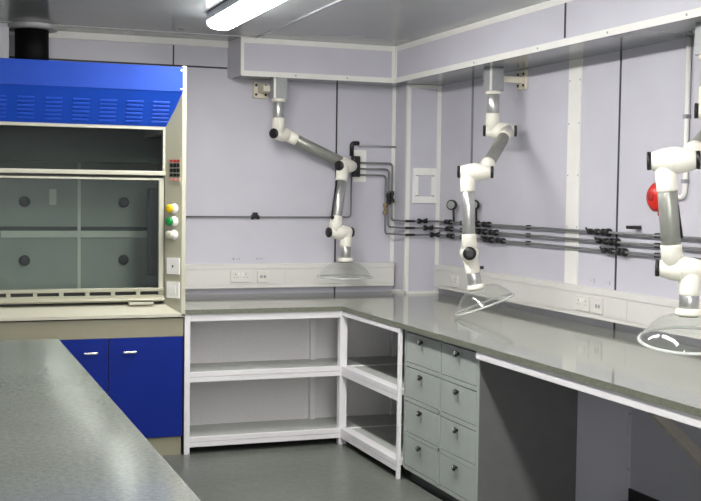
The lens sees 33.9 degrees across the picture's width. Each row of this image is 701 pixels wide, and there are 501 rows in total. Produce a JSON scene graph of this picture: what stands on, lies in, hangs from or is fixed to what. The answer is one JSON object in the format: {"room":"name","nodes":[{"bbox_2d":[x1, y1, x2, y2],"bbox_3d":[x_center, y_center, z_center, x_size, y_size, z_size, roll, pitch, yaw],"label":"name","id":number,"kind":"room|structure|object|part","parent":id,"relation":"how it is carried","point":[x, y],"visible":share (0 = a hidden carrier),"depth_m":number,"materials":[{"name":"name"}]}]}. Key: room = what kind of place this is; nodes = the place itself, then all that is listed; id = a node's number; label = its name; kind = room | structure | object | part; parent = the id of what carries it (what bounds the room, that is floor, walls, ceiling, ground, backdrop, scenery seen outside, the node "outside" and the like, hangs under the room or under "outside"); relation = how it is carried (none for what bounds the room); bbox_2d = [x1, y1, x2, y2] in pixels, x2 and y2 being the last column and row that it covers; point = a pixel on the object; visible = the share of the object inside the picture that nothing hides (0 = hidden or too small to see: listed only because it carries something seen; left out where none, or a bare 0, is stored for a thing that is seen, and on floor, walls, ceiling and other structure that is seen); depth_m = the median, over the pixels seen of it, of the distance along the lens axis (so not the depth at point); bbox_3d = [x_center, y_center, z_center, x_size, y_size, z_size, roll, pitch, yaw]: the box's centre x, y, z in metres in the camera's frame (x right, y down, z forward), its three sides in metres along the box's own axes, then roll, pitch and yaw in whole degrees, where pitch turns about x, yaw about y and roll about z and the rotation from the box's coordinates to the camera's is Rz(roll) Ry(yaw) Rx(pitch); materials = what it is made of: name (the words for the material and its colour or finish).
{"room":"laboratory","nodes":[
{"label":"laboratory","id":0,"kind":"room"},
{"bbox_2d":[9,36,392,294],"bbox_3d":[-2.333,-0.125,7.673,6.352,2.680,0.100,0,3,-20],"label":"wall","id":1,"kind":"structure","parent":0,"point":[234,167],"depth_m":8.25,"materials":[{"name":"paint"}]},
{"bbox_2d":[9,31,228,47],"bbox_3d":[-3.018,-1.433,7.277,4.605,0.045,0.030,0,3,-20],"label":"trim","id":2,"kind":"structure","parent":1,"relation":"attached to","point":[59,34],"depth_m":7.84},
{"bbox_2d":[231,257,242,260],"bbox_3d":[-0.809,0.060,8.193,0.090,0.028,0.002,0,3,-20],"label":"label sticker","id":3,"kind":"object","parent":1,"relation":"attached to","point":[232,258],"visible":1,"depth_m":8.19,"materials":[{"name":"white paper"}]},
{"bbox_2d":[253,257,265,260],"bbox_3d":[-0.653,0.059,8.251,0.090,0.028,0.002,0,3,-20],"label":"label sticker","id":4,"kind":"object","parent":1,"relation":"attached to","point":[254,258],"visible":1,"depth_m":8.25,"materials":[{"name":"white paper"}]},
{"bbox_2d":[185,262,393,288],"bbox_3d":[-0.517,0.179,8.278,1.776,0.172,0.057,0,3,-20],"label":"dado trunking","id":5,"kind":"object","parent":1,"relation":"attached to","point":[281,275],"visible":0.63,"depth_m":8.29,"materials":[{"name":"plastic"}]},
{"bbox_2d":[230,270,250,282],"bbox_3d":[-0.778,0.183,8.147,0.146,0.086,0.014,0,3,-20],"label":"wall socket","id":6,"kind":"object","parent":5,"relation":"attached to","point":[235,275],"visible":1,"depth_m":8.14,"materials":[{"name":"white plastic"}]},
{"bbox_2d":[257,270,268,281],"bbox_3d":[-0.624,0.184,8.205,0.086,0.086,0.011,0,3,-20],"label":"wall socket","id":7,"kind":"object","parent":5,"relation":"attached to","point":[262,275],"visible":1,"depth_m":8.20,"materials":[{"name":"white plastic"}]},
{"bbox_2d":[186,141,395,218],"bbox_3d":[-0.505,-0.511,8.256,1.790,0.579,0.035,0,3,-20],"label":"pipe","id":8,"kind":"object","parent":1,"relation":"attached to","point":[254,214],"visible":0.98,"depth_m":8.37,"materials":[{"name":"black plastic"}]},
{"bbox_2d":[9,3,621,329],"bbox_3d":[-1.856,-0.486,6.379,6.152,1.744,2.616,0,3,-20],"label":"trim","id":9,"kind":"structure","parent":1,"relation":"attached to","point":[565,4],"depth_m":6.33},
{"bbox_2d":[352,150,365,181],"bbox_3d":[0.069,-0.621,8.455,0.115,0.233,0.050,0,3,-20],"label":"wall plate","id":10,"kind":"object","parent":1,"relation":"attached to","point":[359,156],"visible":0.91,"depth_m":8.47,"materials":[{"name":"white plastic"}]},
{"bbox_2d":[0,0,548,45],"bbox_3d":[-0.294,-1.212,2.147,6.352,0.100,11.751,0,3,-20],"label":"ceiling","id":11,"kind":"structure","parent":0,"point":[367,22],"depth_m":6.94,"materials":[{"name":"white paint"}]},
{"bbox_2d":[0,0,341,37],"bbox_3d":[-0.908,-1.149,1.774,4.740,0.004,11.272,0,3,-20],"label":"trim","id":12,"kind":"structure","parent":11,"relation":"attached to","point":[338,0],"depth_m":7.45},
{"bbox_2d":[206,0,285,29],"bbox_3d":[-0.507,-1.315,6.104,0.170,0.095,1.520,0,3,-20],"label":"ceiling lamp","id":13,"kind":"object","parent":11,"relation":"attached to","point":[231,13],"visible":1,"depth_m":6.29,"materials":[{"name":"white plastic"}]},
{"bbox_2d":[227,0,700,77],"bbox_3d":[1.864,-1.046,2.956,1.546,0.255,11.551,0,3,-20],"label":"ceiling bulkhead","id":14,"kind":"structure","parent":11,"relation":"attached to","point":[546,25],"depth_m":7.20,"materials":[{"name":"paint"}]},
{"bbox_2d":[253,77,372,279],"bbox_3d":[-0.248,-0.504,8.097,0.844,1.392,0.429,0,3,-12],"label":"extraction arm","id":15,"kind":"object","parent":14,"relation":"hanging from","point":[277,89],"visible":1,"depth_m":8.11},
{"bbox_3d":[-0.640,-1.139,8.179,0.110,0.116,0.022,0,3,-20],"label":"wall plate","id":16,"kind":"part","parent":15,"relation":"part of","materials":[{"name":"white metal"}]},
{"bbox_3d":[-0.111,-0.358,8.107,0.030,0.275,0.115,2,3,22],"label":"spring rod","id":17,"kind":"part","parent":15,"relation":"part of","materials":[{"name":"black plastic"}]},
{"bbox_2d":[317,262,372,279],"bbox_3d":[-0.038,0.135,8.163,0.402,0.115,0.402,0,3,-20],"label":"hood","id":18,"kind":"object","parent":15,"relation":"attached to","point":[318,276],"depth_m":8.15,"materials":[{"name":"clear plastic"}]},
{"bbox_2d":[240,0,700,82],"bbox_3d":[1.739,-1.035,2.772,1.141,0.261,11.292,0,3,-20],"label":"trim","id":19,"kind":"structure","parent":14,"relation":"attached to","point":[692,13],"depth_m":7.34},
{"bbox_2d":[455,67,527,315],"bbox_3d":[0.856,-0.373,6.979,0.352,1.511,0.812,1,3,14],"label":"extraction arm","id":20,"kind":"object","parent":14,"relation":"hanging from","point":[494,79],"visible":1,"depth_m":6.78},
{"bbox_2d":[455,284,514,315],"bbox_3d":[0.795,0.294,6.801,0.358,0.195,0.373,0,3,-20],"label":"hood","id":21,"kind":"object","parent":20,"relation":"attached to","point":[471,287],"depth_m":6.76,"materials":[{"name":"clear plastic"}]},
{"bbox_3d":[1.084,-1.074,7.257,0.022,0.120,0.110,0,3,-20],"label":"wall plate","id":22,"kind":"part","parent":20,"relation":"part of","materials":[{"name":"white metal"}]},
{"bbox_2d":[637,23,700,355],"bbox_3d":[1.501,-0.311,4.971,0.407,1.415,0.954,2,3,21],"label":"extraction arm","id":23,"kind":"object","parent":14,"relation":"hanging from","point":[666,163],"visible":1,"depth_m":4.68},
{"bbox_2d":[637,314,700,355],"bbox_3d":[1.391,0.332,4.746,0.406,0.150,0.405,0,3,-20],"label":"hood","id":24,"kind":"object","parent":23,"relation":"attached to","point":[641,334],"depth_m":4.71,"materials":[{"name":"clear plastic"}]},
{"bbox_3d":[1.346,-0.117,4.705,0.037,0.138,0.010,0,3,-22],"label":"spring rod","id":25,"kind":"part","parent":23,"relation":"part of","materials":[{"name":"black plastic"}]},
{"bbox_2d":[162,438,627,500],"bbox_3d":[-0.331,1.565,2.287,6.352,0.100,11.751,0,3,-20],"label":"floor","id":26,"kind":"structure","parent":0,"point":[315,469],"depth_m":6.65,"materials":[{"name":"plastic"}]},
{"bbox_2d":[0,58,186,455],"bbox_3d":[-2.022,0.053,7.164,1.812,2.384,0.985,0,3,-20],"label":"fume hood","id":27,"kind":"object","parent":26,"relation":"on","point":[93,155],"visible":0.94,"depth_m":7.03,"materials":[{"name":"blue metal"}]},
{"bbox_3d":[-2.077,0.064,7.337,0.067,0.067,0.023,0,3,-20],"label":"baffle knob","id":28,"kind":"part","parent":27,"relation":"part of","materials":[{"name":"black plastic"}]},
{"bbox_3d":[-2.072,-0.312,7.319,0.067,0.067,0.023,0,3,-20],"label":"baffle knob","id":29,"kind":"part","parent":27,"relation":"part of","materials":[{"name":"black plastic"}]},
{"bbox_2d":[0,22,57,59],"bbox_3d":[-2.085,-1.294,7.400,0.399,0.308,0.329,0,3,-20],"label":"duct","id":30,"kind":"object","parent":27,"relation":"on","point":[31,38],"visible":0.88,"depth_m":7.31,"materials":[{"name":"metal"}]},
{"bbox_3d":[-1.989,-0.105,7.367,0.475,0.044,0.012,0,3,-20],"label":"baffle rail","id":31,"kind":"part","parent":27,"relation":"part of","materials":[{"name":"grey metal"}]},
{"bbox_3d":[-1.894,-0.084,6.839,1.571,0.714,0.038,0,3,-20],"label":"sash","id":32,"kind":"part","parent":27,"relation":"part of","materials":[{"name":"clear glass"}]},
{"bbox_3d":[-1.892,0.274,6.838,1.571,0.083,0.078,0,3,-20],"label":"handle rail","id":33,"kind":"part","parent":27,"relation":"part of","materials":[{"name":"beige metal"}]},
{"bbox_3d":[-1.881,-0.607,6.796,1.603,0.301,0.034,0,3,-20],"label":"frame","id":34,"kind":"part","parent":27,"relation":"part of","materials":[{"name":"white metal"}]},
{"bbox_3d":[-1.677,0.839,6.865,0.446,0.618,0.022,0,3,-20],"label":"door","id":35,"kind":"part","parent":27,"relation":"part of","materials":[{"name":"blue metal"}]},
{"bbox_3d":[-1.865,-0.856,6.723,1.764,0.208,0.127,0,3,-20],"label":"louvre panel","id":36,"kind":"part","parent":27,"relation":"part of","materials":[{"name":"blue paint"}]},
{"bbox_3d":[-1.550,0.615,6.874,0.080,0.013,0.027,0,3,-20],"label":"handle","id":37,"kind":"part","parent":27,"relation":"part of","materials":[{"name":"silver metal"}]},
{"bbox_3d":[-1.879,0.370,6.816,1.781,0.070,0.168,0,3,-20],"label":"sill","id":38,"kind":"part","parent":27,"relation":"part of","materials":[{"name":"beige metal"}]},
{"bbox_3d":[-1.520,-0.107,7.540,0.485,0.044,0.012,0,3,-20],"label":"baffle rail","id":39,"kind":"part","parent":27,"relation":"part of","materials":[{"name":"grey metal"}]},
{"bbox_3d":[-1.489,0.061,7.555,0.067,0.067,0.023,0,3,-20],"label":"baffle knob","id":40,"kind":"part","parent":27,"relation":"part of","materials":[{"name":"black plastic"}]},
{"bbox_3d":[-1.484,-0.315,7.536,0.067,0.067,0.023,0,3,-20],"label":"baffle knob","id":41,"kind":"part","parent":27,"relation":"part of","materials":[{"name":"black plastic"}]},
{"bbox_3d":[-1.334,0.614,6.954,0.080,0.013,0.027,0,3,-20],"label":"handle","id":42,"kind":"part","parent":27,"relation":"part of","materials":[{"name":"silver metal"}]},
{"bbox_3d":[-1.283,0.322,7.042,0.150,0.015,0.044,0,3,-20],"label":"stop plate","id":43,"kind":"part","parent":27,"relation":"part of","materials":[{"name":"silver metal"}]},
{"bbox_3d":[-1.250,0.837,7.023,0.451,0.618,0.022,0,3,-20],"label":"door","id":44,"kind":"part","parent":27,"relation":"part of","materials":[{"name":"blue metal"}]},
{"bbox_3d":[-1.239,-0.115,7.277,0.080,0.550,0.100,0,3,-20],"label":"service panel","id":45,"kind":"part","parent":27,"relation":"part of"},
{"bbox_3d":[-1.105,-0.095,7.009,0.052,0.052,0.022,2,3,31],"label":"service knob","id":46,"kind":"part","parent":27,"relation":"part of","materials":[{"name":"white plastic"}]},
{"bbox_3d":[-1.104,-0.177,7.005,0.052,0.052,0.022,2,3,31],"label":"service knob","id":47,"kind":"part","parent":27,"relation":"part of","materials":[{"name":"green plastic"}]},
{"bbox_3d":[-1.103,-0.255,7.001,0.052,0.052,0.022,2,3,31],"label":"service knob","id":48,"kind":"part","parent":27,"relation":"part of","materials":[{"name":"yellow plastic"}]},
{"bbox_2d":[166,281,179,297],"bbox_3d":[-1.088,0.241,7.059,0.096,0.100,0.010,2,3,31],"label":"switch plate","id":49,"kind":"object","parent":27,"relation":"attached to","point":[172,287],"depth_m":7.05,"materials":[{"name":"white plastic"}]},
{"bbox_2d":[167,258,179,274],"bbox_3d":[-1.086,0.096,7.052,0.096,0.100,0.010,2,3,31],"label":"switch plate","id":50,"kind":"object","parent":27,"relation":"attached to","point":[173,264],"depth_m":7.05,"materials":[{"name":"white plastic"}]},
{"bbox_3d":[-1.086,-0.096,7.032,0.064,0.064,0.030,2,3,31],"label":"knob","id":51,"kind":"part","parent":27,"relation":"part of","materials":[{"name":"white plastic"}]},
{"bbox_3d":[-1.085,-0.178,7.028,0.064,0.064,0.030,2,3,31],"label":"knob","id":52,"kind":"part","parent":27,"relation":"part of","materials":[{"name":"white plastic"}]},
{"bbox_3d":[-1.083,-0.256,7.024,0.064,0.064,0.030,2,3,31],"label":"knob","id":53,"kind":"part","parent":27,"relation":"part of","materials":[{"name":"white plastic"}]},
{"bbox_3d":[-1.191,0.814,7.532,0.005,0.850,0.950,0,3,-20],"label":"gap panel","id":54,"kind":"part","parent":27,"relation":"part of","materials":[{"name":"white plastic"}]},
{"bbox_2d":[0,339,200,500],"bbox_3d":[-1.480,1.001,3.236,1.762,0.900,4.485,0,3,-20],"label":"bench","id":55,"kind":"object","parent":26,"relation":"on","point":[63,438],"visible":1,"depth_m":3.35,"materials":[{"name":"stone"}]},
{"bbox_2d":[184,311,404,454],"bbox_3d":[-0.330,0.814,7.550,1.621,0.872,0.384,0,3,-20],"label":"shelving unit","id":56,"kind":"object","parent":26,"relation":"on","point":[249,378],"visible":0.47,"depth_m":7.60,"materials":[{"name":"white paint"}]},
{"bbox_3d":[-1.013,0.827,7.112,0.036,0.872,0.036,0,3,-20],"label":"post","id":57,"kind":"part","parent":56,"relation":"part of","materials":[{"name":"white metal"}]},
{"bbox_3d":[-0.541,1.200,7.308,0.981,0.032,0.032,0,3,-20],"label":"rail","id":58,"kind":"part","parent":56,"relation":"part of","materials":[{"name":"white metal"}]},
{"bbox_3d":[-0.536,0.796,7.287,0.981,0.032,0.032,0,3,-20],"label":"rail","id":59,"kind":"part","parent":56,"relation":"part of","materials":[{"name":"white metal"}]},
{"bbox_3d":[-0.531,0.412,7.268,0.981,0.045,0.032,0,3,-20],"label":"rail","id":60,"kind":"part","parent":56,"relation":"part of","materials":[{"name":"white metal"}]},
{"bbox_3d":[-0.258,0.804,7.760,0.036,0.872,0.036,0,3,-20],"label":"post","id":61,"kind":"part","parent":56,"relation":"part of","materials":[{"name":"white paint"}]},
{"bbox_3d":[-0.055,0.821,7.474,0.050,0.872,0.050,0,3,-20],"label":"post","id":62,"kind":"part","parent":56,"relation":"part of","materials":[{"name":"white metal"}]},
{"bbox_3d":[0.295,0.801,7.965,0.036,0.872,0.036,0,3,-20],"label":"post","id":63,"kind":"part","parent":56,"relation":"part of","materials":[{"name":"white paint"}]},
{"bbox_2d":[341,311,404,479],"bbox_3d":[0.384,0.846,7.097,0.596,0.872,0.958,0,3,-20],"label":"shelving unit","id":64,"kind":"object","parent":26,"relation":"on","point":[384,444],"visible":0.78,"depth_m":7.01,"materials":[{"name":"white paint"}]},
{"bbox_3d":[0.112,1.223,7.029,0.030,0.032,0.936,0,3,-20],"label":"rail","id":65,"kind":"part","parent":64,"relation":"part of","materials":[{"name":"white metal"}]},
{"bbox_3d":[0.117,0.819,7.008,0.030,0.032,0.936,0,3,-20],"label":"rail","id":66,"kind":"part","parent":64,"relation":"part of","materials":[{"name":"white metal"}]},
{"bbox_3d":[0.123,0.429,6.989,0.030,0.033,0.936,0,3,-20],"label":"rail","id":67,"kind":"part","parent":64,"relation":"part of","materials":[{"name":"white metal"}]},
{"bbox_3d":[0.278,0.872,6.559,0.022,0.872,0.022,0,3,-20],"label":"post","id":68,"kind":"part","parent":64,"relation":"part of","materials":[{"name":"white metal"}]},
{"bbox_2d":[403,330,577,500],"bbox_3d":[0.716,0.897,6.205,0.588,0.868,0.941,0,3,-20],"label":"drawer unit","id":69,"kind":"object","parent":26,"relation":"on","point":[474,429],"visible":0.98,"depth_m":5.82,"materials":[{"name":"grey metal"}]},
{"bbox_3d":[0.401,0.948,6.337,0.029,0.167,0.440,0,3,-20],"label":"drawer","id":70,"kind":"part","parent":69,"relation":"part of","materials":[{"name":"grey metal"}]},
{"bbox_3d":[0.399,1.142,6.347,0.029,0.167,0.440,0,3,-20],"label":"drawer","id":71,"kind":"part","parent":69,"relation":"part of","materials":[{"name":"grey metal"}]},
{"bbox_3d":[0.404,0.750,6.327,0.029,0.167,0.440,0,3,-20],"label":"drawer","id":72,"kind":"part","parent":69,"relation":"part of","materials":[{"name":"grey metal"}]},
{"bbox_3d":[0.406,0.554,6.317,0.029,0.164,0.440,0,3,-20],"label":"drawer","id":73,"kind":"part","parent":69,"relation":"part of","materials":[{"name":"grey metal"}]},
{"bbox_3d":[0.558,1.165,5.916,0.029,0.167,0.412,0,3,-20],"label":"drawer","id":74,"kind":"part","parent":69,"relation":"part of","materials":[{"name":"grey metal"}]},
{"bbox_3d":[0.561,0.972,5.906,0.029,0.167,0.412,0,3,-20],"label":"drawer","id":75,"kind":"part","parent":69,"relation":"part of","materials":[{"name":"grey metal"}]},
{"bbox_3d":[0.564,0.774,5.896,0.029,0.167,0.412,0,3,-20],"label":"drawer","id":76,"kind":"part","parent":69,"relation":"part of","materials":[{"name":"grey metal"}]},
{"bbox_3d":[0.566,0.578,5.886,0.029,0.164,0.412,0,3,-20],"label":"drawer","id":77,"kind":"part","parent":69,"relation":"part of","materials":[{"name":"grey metal"}]},
{"bbox_3d":[0.893,0.921,5.773,0.555,0.868,0.006,0,3,-20],"label":"panel","id":78,"kind":"part","parent":69,"relation":"part of","materials":[{"name":"grey metal"}]},
{"bbox_2d":[476,351,700,467],"bbox_3d":[1.672,1.027,4.229,1.008,0.910,3.415,0,3,-20],"label":"frame","id":79,"kind":"object","parent":26,"relation":"on","point":[663,416],"visible":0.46,"depth_m":4.38,"materials":[{"name":"white paint"}]},
{"bbox_2d":[185,291,700,416],"bbox_3d":[0.699,0.486,5.384,2.055,0.028,6.349,0,3,-20],"label":"countertop","id":80,"kind":"structure","parent":79,"relation":"on","point":[606,358],"depth_m":5.99,"materials":[{"name":"stone"}]},
{"bbox_3d":[1.221,0.597,4.039,0.035,0.043,3.415,0,3,-20],"label":"rail","id":81,"kind":"part","parent":79,"relation":"part of","materials":[{"name":"white metal"}]},
{"bbox_2d":[393,84,437,290],"bbox_3d":[0.491,-0.452,8.521,0.262,1.525,0.236,0,3,-20],"label":"column","id":82,"kind":"structure","parent":0,"point":[423,154],"depth_m":8.42,"materials":[{"name":"paint"}]},
{"bbox_2d":[390,84,441,293],"bbox_3d":[0.480,-0.449,8.510,0.290,1.520,0.250,0,3,-20],"label":"trim","id":83,"kind":"structure","parent":82,"relation":"attached to","point":[409,87],"depth_m":8.42,"materials":[{"name":"white metal"}]},
{"bbox_2d":[412,168,436,202],"bbox_3d":[0.541,-0.473,8.405,0.185,0.256,0.014,0,3,-20],"label":"access panel","id":84,"kind":"object","parent":82,"relation":"attached to","point":[424,179],"visible":1,"depth_m":8.40,"materials":[{"name":"white plastic"}]},
{"bbox_3d":[0.540,-0.473,8.410,0.104,0.154,0.005,0,3,-20],"label":"panel","id":85,"kind":"part","parent":84,"relation":"part of","materials":[{"name":"white metal"}]},
{"bbox_2d":[402,329,627,500],"bbox_3d":[0.070,0.843,7.100,2.052,0.870,2.739,0,3,-20],"label":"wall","id":86,"kind":"structure","parent":0,"point":[602,423],"depth_m":6.12,"materials":[{"name":"paint"}]},
{"bbox_2d":[438,36,700,500],"bbox_3d":[2.619,0.161,3.302,0.100,2.680,11.551,0,3,-20],"label":"wall","id":87,"kind":"structure","parent":0,"point":[527,186],"depth_m":6.50,"materials":[{"name":"paint"}]},
{"bbox_2d":[233,16,700,86],"bbox_3d":[1.880,-0.917,2.969,1.507,0.006,11.551,0,3,-20],"label":"trim","id":88,"kind":"structure","parent":87,"relation":"attached to","point":[681,29],"depth_m":6.46,"materials":[{"name":"white metal"}]},
{"bbox_2d":[470,79,473,162],"bbox_3d":[1.526,-0.427,6.100,0.002,1.305,4.010,0,3,-20],"label":"trim","id":89,"kind":"structure","parent":87,"relation":"attached to","point":[472,106],"depth_m":7.94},
{"bbox_2d":[360,168,700,249],"bbox_3d":[1.398,-0.220,5.654,0.554,0.456,6.242,0,3,-20],"label":"pipe","id":90,"kind":"object","parent":87,"relation":"attached to","point":[617,242],"visible":1,"depth_m":7.34,"materials":[{"name":"grey metal"}]},
{"bbox_2d":[360,174,700,259],"bbox_3d":[1.397,-0.173,5.656,0.554,0.461,6.242,0,3,-20],"label":"pipe","id":91,"kind":"object","parent":87,"relation":"attached to","point":[619,251],"visible":0.94,"depth_m":7.45,"materials":[{"name":"grey metal"}]},
{"bbox_2d":[360,162,700,239],"bbox_3d":[1.399,-0.267,5.652,0.554,0.450,6.242,0,3,-20],"label":"pipe","id":92,"kind":"object","parent":87,"relation":"attached to","point":[451,204],"visible":0.93,"depth_m":7.63,"materials":[{"name":"grey metal"}]},
{"bbox_2d":[434,264,700,339],"bbox_3d":[1.691,0.342,5.587,0.057,0.169,6.055,0,3,-20],"label":"dado trunking","id":93,"kind":"object","parent":87,"relation":"attached to","point":[620,307],"visible":0.96,"depth_m":6.57,"materials":[{"name":"plastic"}]},
{"bbox_2d":[448,274,457,287],"bbox_3d":[0.722,0.213,8.107,0.014,0.086,0.146,0,3,-20],"label":"wall socket","id":94,"kind":"object","parent":93,"relation":"attached to","point":[452,279],"visible":1,"depth_m":8.10,"materials":[{"name":"white plastic"}]},
{"bbox_2d":[575,294,589,311],"bbox_3d":[1.312,0.298,6.514,0.014,0.086,0.146,0,3,-20],"label":"wall socket","id":95,"kind":"object","parent":93,"relation":"attached to","point":[582,303],"visible":1,"depth_m":6.51,"materials":[{"name":"white plastic"}]},
{"bbox_2d":[593,297,602,313],"bbox_3d":[1.369,0.306,6.363,0.011,0.086,0.086,0,3,-20],"label":"wall socket","id":96,"kind":"object","parent":93,"relation":"attached to","point":[598,302],"visible":1,"depth_m":6.35,"materials":[{"name":"white plastic"}]},
{"bbox_2d":[564,58,582,284],"bbox_3d":[1.298,-0.453,6.708,0.008,1.310,0.140,0,3,-20],"label":"trim","id":97,"kind":"structure","parent":87,"relation":"attached to","point":[575,66],"depth_m":6.70,"materials":[{"name":"white metal"}]},
{"bbox_2d":[588,278,596,283],"bbox_3d":[1.372,0.171,6.524,0.002,0.028,0.090,0,3,-20],"label":"label sticker","id":98,"kind":"object","parent":87,"relation":"attached to","point":[590,280],"visible":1,"depth_m":6.53,"materials":[{"name":"white paper"}]},
{"bbox_2d":[575,391,631,500],"bbox_3d":[1.307,0.911,6.097,0.428,0.868,0.006,0,3,-20],"label":"trim","id":99,"kind":"structure","parent":87,"relation":"attached to","point":[629,427],"depth_m":6.17,"materials":[{"name":"grey metal"}]},
{"bbox_2d":[604,280,612,285],"bbox_3d":[1.428,0.179,6.375,0.002,0.028,0.090,0,3,-20],"label":"label sticker","id":100,"kind":"object","parent":87,"relation":"attached to","point":[606,282],"visible":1,"depth_m":6.37,"materials":[{"name":"white paper"}]},
{"bbox_2d":[628,488,658,500],"bbox_3d":[3.025,1.538,2.063,0.012,0.066,8.806,0,3,-20],"label":"baseboard","id":101,"kind":"structure","parent":87,"relation":"attached to","point":[633,495],"depth_m":6.11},
{"bbox_2d":[646,183,658,215],"bbox_3d":[1.564,-0.261,5.856,0.103,0.169,0.148,0,3,-20],"label":"fire alarm","id":102,"kind":"object","parent":87,"relation":"attached to","point":[651,196],"visible":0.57,"depth_m":5.83,"materials":[{"name":"red plastic"}]},
{"bbox_2d":[678,36,691,199],"bbox_3d":[1.645,-0.654,5.736,0.030,0.803,0.130,0,3,-20],"label":"conduit","id":103,"kind":"object","parent":87,"relation":"attached to","point":[687,115],"visible":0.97,"depth_m":5.68,"materials":[{"name":"white plastic"}]}
]}

